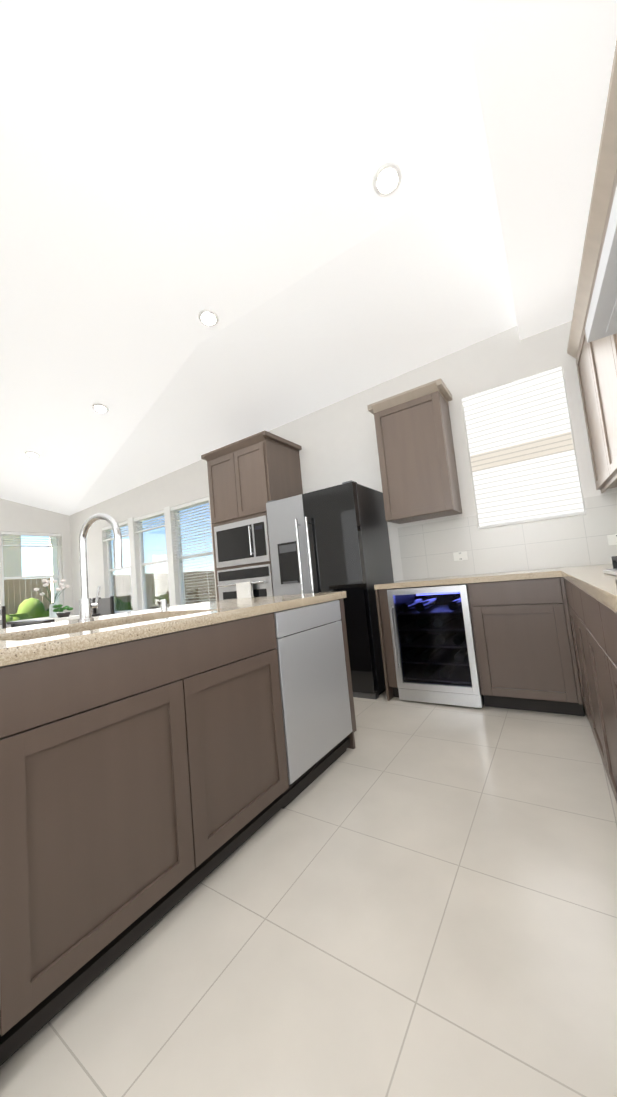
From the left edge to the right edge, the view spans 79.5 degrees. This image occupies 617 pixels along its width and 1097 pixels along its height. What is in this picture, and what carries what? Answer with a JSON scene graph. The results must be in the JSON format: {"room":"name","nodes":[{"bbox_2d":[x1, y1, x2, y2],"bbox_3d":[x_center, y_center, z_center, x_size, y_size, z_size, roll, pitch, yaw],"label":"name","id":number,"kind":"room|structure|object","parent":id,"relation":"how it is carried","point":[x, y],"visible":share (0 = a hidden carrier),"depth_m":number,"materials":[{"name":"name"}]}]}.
{"room":"kitchen","nodes":[
{"label":"kitchen","id":0,"kind":"room"},
{"bbox_2d":[0,498,71,628],"bbox_3d":[-7.042,-0.610,4.033,0.160,5.200,8.070,-9,-6,33],"label":"wall","id":1,"kind":"structure","parent":0,"point":[14,516],"depth_m":6.92,"materials":[{"name":"paint"}]},
{"bbox_2d":[1,535,62,625],"bbox_3d":[-5.020,0.520,6.773,0.150,1.627,0.947,-9,-6,33],"label":"window","id":2,"kind":"structure","parent":1,"relation":"in","point":[59,576],"depth_m":6.89,"materials":[{"name":"plastic"}]},
{"bbox_2d":[1,531,61,546],"bbox_3d":[-5.065,-0.160,6.817,0.055,0.257,0.938,-9,-6,33],"label":"window blind","id":3,"kind":"object","parent":2,"relation":"attached to","point":[6,533],"visible":0.85,"depth_m":6.77,"materials":[{"name":"white plastic"}]},
{"bbox_2d":[0,690,616,1096],"bbox_3d":[-2.991,1.459,1.278,9.370,0.120,8.420,-9,-6,33],"label":"floor","id":4,"kind":"structure","parent":0,"point":[404,898],"depth_m":1.00,"materials":[{"name":"tile"}]},
{"bbox_2d":[0,597,356,1065],"bbox_3d":[-0.678,0.776,1.690,1.004,0.870,1.868,-9,-6,33],"label":"kitchen island","id":5,"kind":"object","parent":4,"relation":"on","point":[157,765],"depth_m":1.09,"materials":[{"name":"brown wood"}]},
{"bbox_2d":[0,591,346,660],"bbox_3d":[-0.812,0.323,1.607,1.030,0.040,2.270,-9,-6,33],"label":"island countertop","id":6,"kind":"structure","parent":5,"relation":"on","point":[20,641],"depth_m":1.46,"materials":[{"name":"beige stone"}]},
{"bbox_2d":[0,550,0,635],"bbox_3d":[-1.210,0.162,1.367,0.139,0.314,0.088,-9,-6,33],"label":"filter faucet","id":7,"kind":"object","parent":6,"relation":"on","point":[0,633],"depth_m":1.35,"materials":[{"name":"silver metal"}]},
{"bbox_2d":[36,617,151,636],"bbox_3d":[-0.752,0.441,1.426,0.524,0.260,0.764,-9,-6,33],"label":"sink","id":8,"kind":"object","parent":6,"relation":"in","point":[141,618],"depth_m":1.61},
{"bbox_2d":[72,513,122,620],"bbox_3d":[-0.928,0.079,1.653,0.253,0.474,0.113,-9,-6,33],"label":"faucet","id":9,"kind":"object","parent":6,"relation":"on","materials":[{"name":"silver metal"}]},
{"bbox_2d":[201,431,302,599],"bbox_3d":[-0.550,0.132,4.128,0.960,2.525,0.690,-9,-6,33],"label":"tall cabinet","id":10,"kind":"object","parent":4,"relation":"on","point":[249,477],"visible":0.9,"depth_m":3.92,"materials":[{"name":"brown wood"}]},
{"bbox_2d":[213,515,270,568],"bbox_3d":[-0.728,-0.059,3.903,0.760,0.460,0.067,-9,-6,33],"label":"microwave","id":11,"kind":"object","parent":10,"relation":"in","point":[244,542],"depth_m":3.89,"materials":[{"name":"silver metal"}]},
{"bbox_2d":[217,563,277,599],"bbox_3d":[-0.675,0.561,3.842,0.760,0.730,0.090,-9,-6,33],"label":"oven","id":12,"kind":"object","parent":10,"relation":"in","point":[255,579],"depth_m":3.82,"materials":[{"name":"silver metal"}]},
{"bbox_2d":[266,480,393,698],"bbox_3d":[0.228,0.380,3.531,0.940,1.790,0.753,-9,-6,33],"label":"refrigerator","id":13,"kind":"object","parent":4,"relation":"on","point":[333,539],"visible":0.62,"depth_m":3.21,"materials":[{"name":"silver metal"}]},
{"bbox_2d":[387,583,483,707],"bbox_3d":[1.065,0.715,2.977,0.590,0.845,0.674,-9,-6,33],"label":"wine cooler","id":14,"kind":"object","parent":4,"relation":"on","point":[435,657],"visible":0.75,"depth_m":2.79,"materials":[{"name":"black glass"}]},
{"bbox_2d":[462,577,549,711],"bbox_3d":[1.565,0.646,2.665,0.591,0.868,0.754,-9,-6,33],"label":"base cabinet","id":15,"kind":"object","parent":4,"relation":"on","point":[545,639],"depth_m":2.46,"materials":[{"name":"brown wood"}]},
{"bbox_2d":[374,569,553,588],"bbox_3d":[1.449,0.207,2.785,1.760,0.040,0.698,-9,-6,33],"label":"countertop","id":16,"kind":"structure","parent":15,"relation":"on","point":[418,582],"depth_m":2.71,"materials":[{"name":"beige stone"}]},
{"bbox_2d":[542,577,553,612],"bbox_3d":[1.809,0.553,1.831,0.953,0.868,0.536,-9,-6,33],"label":"base cabinet","id":17,"kind":"object","parent":4,"relation":"on","point":[549,582],"depth_m":2.34,"materials":[{"name":"brown wood"}]},
{"bbox_2d":[538,561,616,802],"bbox_3d":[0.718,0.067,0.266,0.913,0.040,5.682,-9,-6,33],"label":"base cabinet","id":18,"kind":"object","parent":4,"relation":"on","point":[581,634],"depth_m":1.72,"materials":[{"name":"brown wood"}]},
{"bbox_2d":[603,556,616,575],"bbox_3d":[1.221,0.028,1.039,0.560,0.066,0.962,-9,-6,33],"label":"cooktop","id":19,"kind":"object","parent":18,"relation":"in","point":[613,571],"visible":1,"depth_m":1.49,"materials":[{"name":"silver metal"}]},
{"bbox_3d":[-4.035,1.864,5.758,2.000,0.009,1.700,-9,-6,33],"label":"area rug","id":20,"kind":"object","parent":4,"relation":"on","visible":0},
{"bbox_2d":[0,606,5,628],"bbox_3d":[-4.210,1.327,5.343,0.460,1.020,0.440,-9,-6,33],"label":"dining chair","id":21,"kind":"object","parent":20,"relation":"on","point":[3,616],"visible":0.23,"depth_m":5.08,"materials":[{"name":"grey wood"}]},
{"bbox_2d":[6,579,100,627],"bbox_3d":[-4.142,1.187,6.023,1.414,1.398,0.800,-9,-6,33],"label":"dining table","id":22,"kind":"object","parent":20,"relation":"on","point":[54,616],"visible":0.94,"depth_m":5.87,"materials":[{"name":"white wood"}]},
{"bbox_2d":[91,598,95,613],"bbox_3d":[-4.092,1.420,6.592,0.460,1.020,0.450,-9,-6,33],"label":"dining chair","id":23,"kind":"object","parent":20,"relation":"on","point":[93,609],"visible":0.02,"depth_m":6.65,"materials":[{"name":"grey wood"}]},
{"bbox_2d":[98,596,114,615],"bbox_3d":[-3.596,1.345,6.262,0.460,1.020,0.450,-9,-6,33],"label":"dining chair","id":24,"kind":"object","parent":20,"relation":"on","point":[105,606],"visible":0.1,"depth_m":6.39,"materials":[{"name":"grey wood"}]},
{"bbox_2d":[0,0,616,515],"bbox_3d":[-3.341,-2.237,1.586,9.050,1.932,8.100,-9,-6,33],"label":"ceiling","id":25,"kind":"structure","parent":0,"point":[170,170],"depth_m":2.28,"materials":[{"name":"paint"}]},
{"bbox_2d":[25,451,39,457],"bbox_3d":[-3.793,-1.290,5.105,0.169,0.040,0.166,-8,-5,24],"label":"recessed light","id":26,"kind":"object","parent":25,"relation":"in","point":[29,453],"depth_m":5.09,"materials":[{"name":"white"}]},
{"bbox_2d":[92,403,108,412],"bbox_3d":[-2.349,-1.582,4.193,0.169,0.040,0.166,-8,-5,24],"label":"recessed light","id":27,"kind":"object","parent":25,"relation":"in","point":[101,408],"depth_m":4.18,"materials":[{"name":"white"}]},
{"bbox_2d":[198,309,218,326],"bbox_3d":[-0.836,-1.924,3.105,0.169,0.040,0.166,-8,-5,24],"label":"recessed light","id":28,"kind":"object","parent":25,"relation":"in","point":[207,317],"depth_m":3.09,"materials":[{"name":"white"}]},
{"bbox_2d":[373,162,401,196],"bbox_3d":[0.472,-2.204,2.224,0.169,0.040,0.166,-8,-5,24],"label":"recessed light","id":29,"kind":"object","parent":25,"relation":"in","point":[387,179],"depth_m":2.21,"materials":[{"name":"white"}]},
{"bbox_2d":[68,321,616,687],"bbox_3d":[-0.946,-1.112,4.931,9.370,5.200,0.160,-9,-6,33],"label":"wall","id":30,"kind":"structure","parent":0,"point":[337,442],"depth_m":3.79,"materials":[{"name":"paint"}]},
{"bbox_2d":[106,525,132,613],"bbox_3d":[-3.252,0.343,6.413,0.867,1.547,0.150,-9,-6,33],"label":"window","id":31,"kind":"structure","parent":30,"relation":"in","point":[120,586],"depth_m":6.46,"materials":[{"name":"glass"}]},
{"bbox_2d":[102,520,128,541],"bbox_3d":[-3.325,-0.299,6.448,0.858,0.248,0.055,-9,-6,33],"label":"window blind","id":32,"kind":"object","parent":31,"relation":"attached to","point":[108,528],"visible":0.52,"depth_m":6.48,"materials":[{"name":"white plastic"}]},
{"bbox_2d":[137,515,169,609],"bbox_3d":[-2.438,0.221,5.872,0.857,1.547,0.150,-9,-6,33],"label":"window","id":33,"kind":"structure","parent":30,"relation":"in","point":[153,568],"depth_m":5.96,"materials":[{"name":"glass"}]},
{"bbox_2d":[128,501,215,611],"bbox_3d":[-2.444,0.234,5.869,2.870,1.615,0.160,-9,-6,33],"label":"window","id":34,"kind":"structure","parent":30,"relation":"in","point":[204,595],"depth_m":5.48,"materials":[{"name":"plastic"}]},
{"bbox_2d":[134,510,164,533],"bbox_3d":[-2.512,-0.421,5.906,0.848,0.248,0.055,-9,-6,33],"label":"window blind","id":35,"kind":"object","parent":34,"relation":"attached to","point":[149,516],"visible":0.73,"depth_m":5.90,"materials":[{"name":"white plastic"}]},
{"bbox_2d":[170,496,214,604],"bbox_3d":[-1.641,0.104,5.314,0.848,1.550,0.055,-9,-6,33],"label":"window blind","id":36,"kind":"object","parent":34,"relation":"attached to","point":[205,500],"visible":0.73,"depth_m":5.33,"materials":[{"name":"white plastic"}]},
{"bbox_2d":[371,380,461,523],"bbox_3d":[0.971,-0.811,3.334,0.580,1.079,0.350,-9,-6,33],"label":"upper cabinet","id":37,"kind":"object","parent":30,"relation":"attached to","point":[417,463],"depth_m":3.18,"materials":[{"name":"brown wood"}]},
{"bbox_2d":[397,493,616,579],"bbox_3d":[1.661,-0.065,3.060,1.875,0.504,0.016,-9,-6,33],"label":"backsplash","id":38,"kind":"structure","parent":30,"relation":"attached to","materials":[{"name":"tile"}]},
{"bbox_2d":[462,366,585,528],"bbox_3d":[1.752,-0.791,3.092,0.747,1.182,0.150,-9,-6,33],"label":"kitchen window","id":39,"kind":"structure","parent":30,"relation":"in","point":[522,453],"depth_m":3.05,"materials":[{"name":"plastic"}]},
{"bbox_2d":[571,316,616,491],"bbox_3d":[2.062,-1.001,2.404,0.412,1.099,0.632,-9,-6,33],"label":"upper cabinet","id":40,"kind":"object","parent":30,"relation":"attached to","point":[602,485],"depth_m":2.67,"materials":[{"name":"brown wood"}]},
{"bbox_2d":[575,278,616,479],"bbox_3d":[1.763,-1.010,1.957,0.412,1.099,0.675,-9,-6,33],"label":"upper cabinet","id":41,"kind":"object","parent":30,"relation":"attached to","point":[607,471],"depth_m":2.37,"materials":[{"name":"brown wood"}]},
{"bbox_2d":[579,124,616,463],"bbox_3d":[1.469,-1.019,1.516,0.412,1.099,0.617,-9,-6,33],"label":"upper cabinet","id":42,"kind":"object","parent":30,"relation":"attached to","point":[605,180],"depth_m":1.84,"materials":[{"name":"brown wood"}]},
{"bbox_2d":[585,186,616,342],"bbox_3d":[1.031,-0.901,0.890,0.556,0.185,0.930,-9,-6,33],"label":"range hood","id":43,"kind":"object","parent":42,"relation":"attached to","point":[601,321],"visible":1,"depth_m":1.15,"materials":[{"name":"metal"}]},
{"bbox_2d":[611,64,616,167],"bbox_3d":[1.181,-1.292,1.041,0.378,0.582,0.527,-9,-6,33],"label":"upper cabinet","id":44,"kind":"object","parent":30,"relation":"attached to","point":[613,98],"depth_m":1.30,"materials":[{"name":"brown wood"}]},
{"label":"outside","id":45,"kind":"structure","parent":0,"visible":0},
{"bbox_3d":[-3.188,2.439,13.360,100.000,0.025,100.000,-9,-6,33],"label":"ground","id":46,"kind":"structure","parent":45,"visible":0},
{"bbox_2d":[3,535,21,612],"bbox_3d":[-18.424,-0.170,13.971,8.800,8.100,10.800,-9,-6,33],"label":"neighbouring house","id":47,"kind":"structure","parent":46,"relation":"on","point":[10,553],"depth_m":15.24,"materials":[{"name":"beige paint"}]},
{"bbox_2d":[4,578,50,614],"bbox_3d":[0.449,0.105,0.841,27.650,1.850,27.150,-9,-6,33],"label":"fence","id":48,"kind":"object","parent":46,"relation":"on","point":[14,597],"depth_m":11.56,"materials":[{"name":"brown wood"}]},
{"bbox_2d":[6,598,48,621],"bbox_3d":[-0.154,1.121,7.497,18.616,1.411,16.133,-9,-6,33],"label":"hedge","id":49,"kind":"object","parent":46,"relation":"on","point":[35,612],"depth_m":10.79,"materials":[{"name":"green plant"}]},
{"bbox_2d":[49,538,58,612],"bbox_3d":[-6.866,0.684,7.072,3.190,3.100,5.000,-9,-6,33],"label":"patio cover","id":50,"kind":"object","parent":46,"relation":"on","point":[53,565],"depth_m":9.89,"materials":[{"name":"white paint"}]}
]}

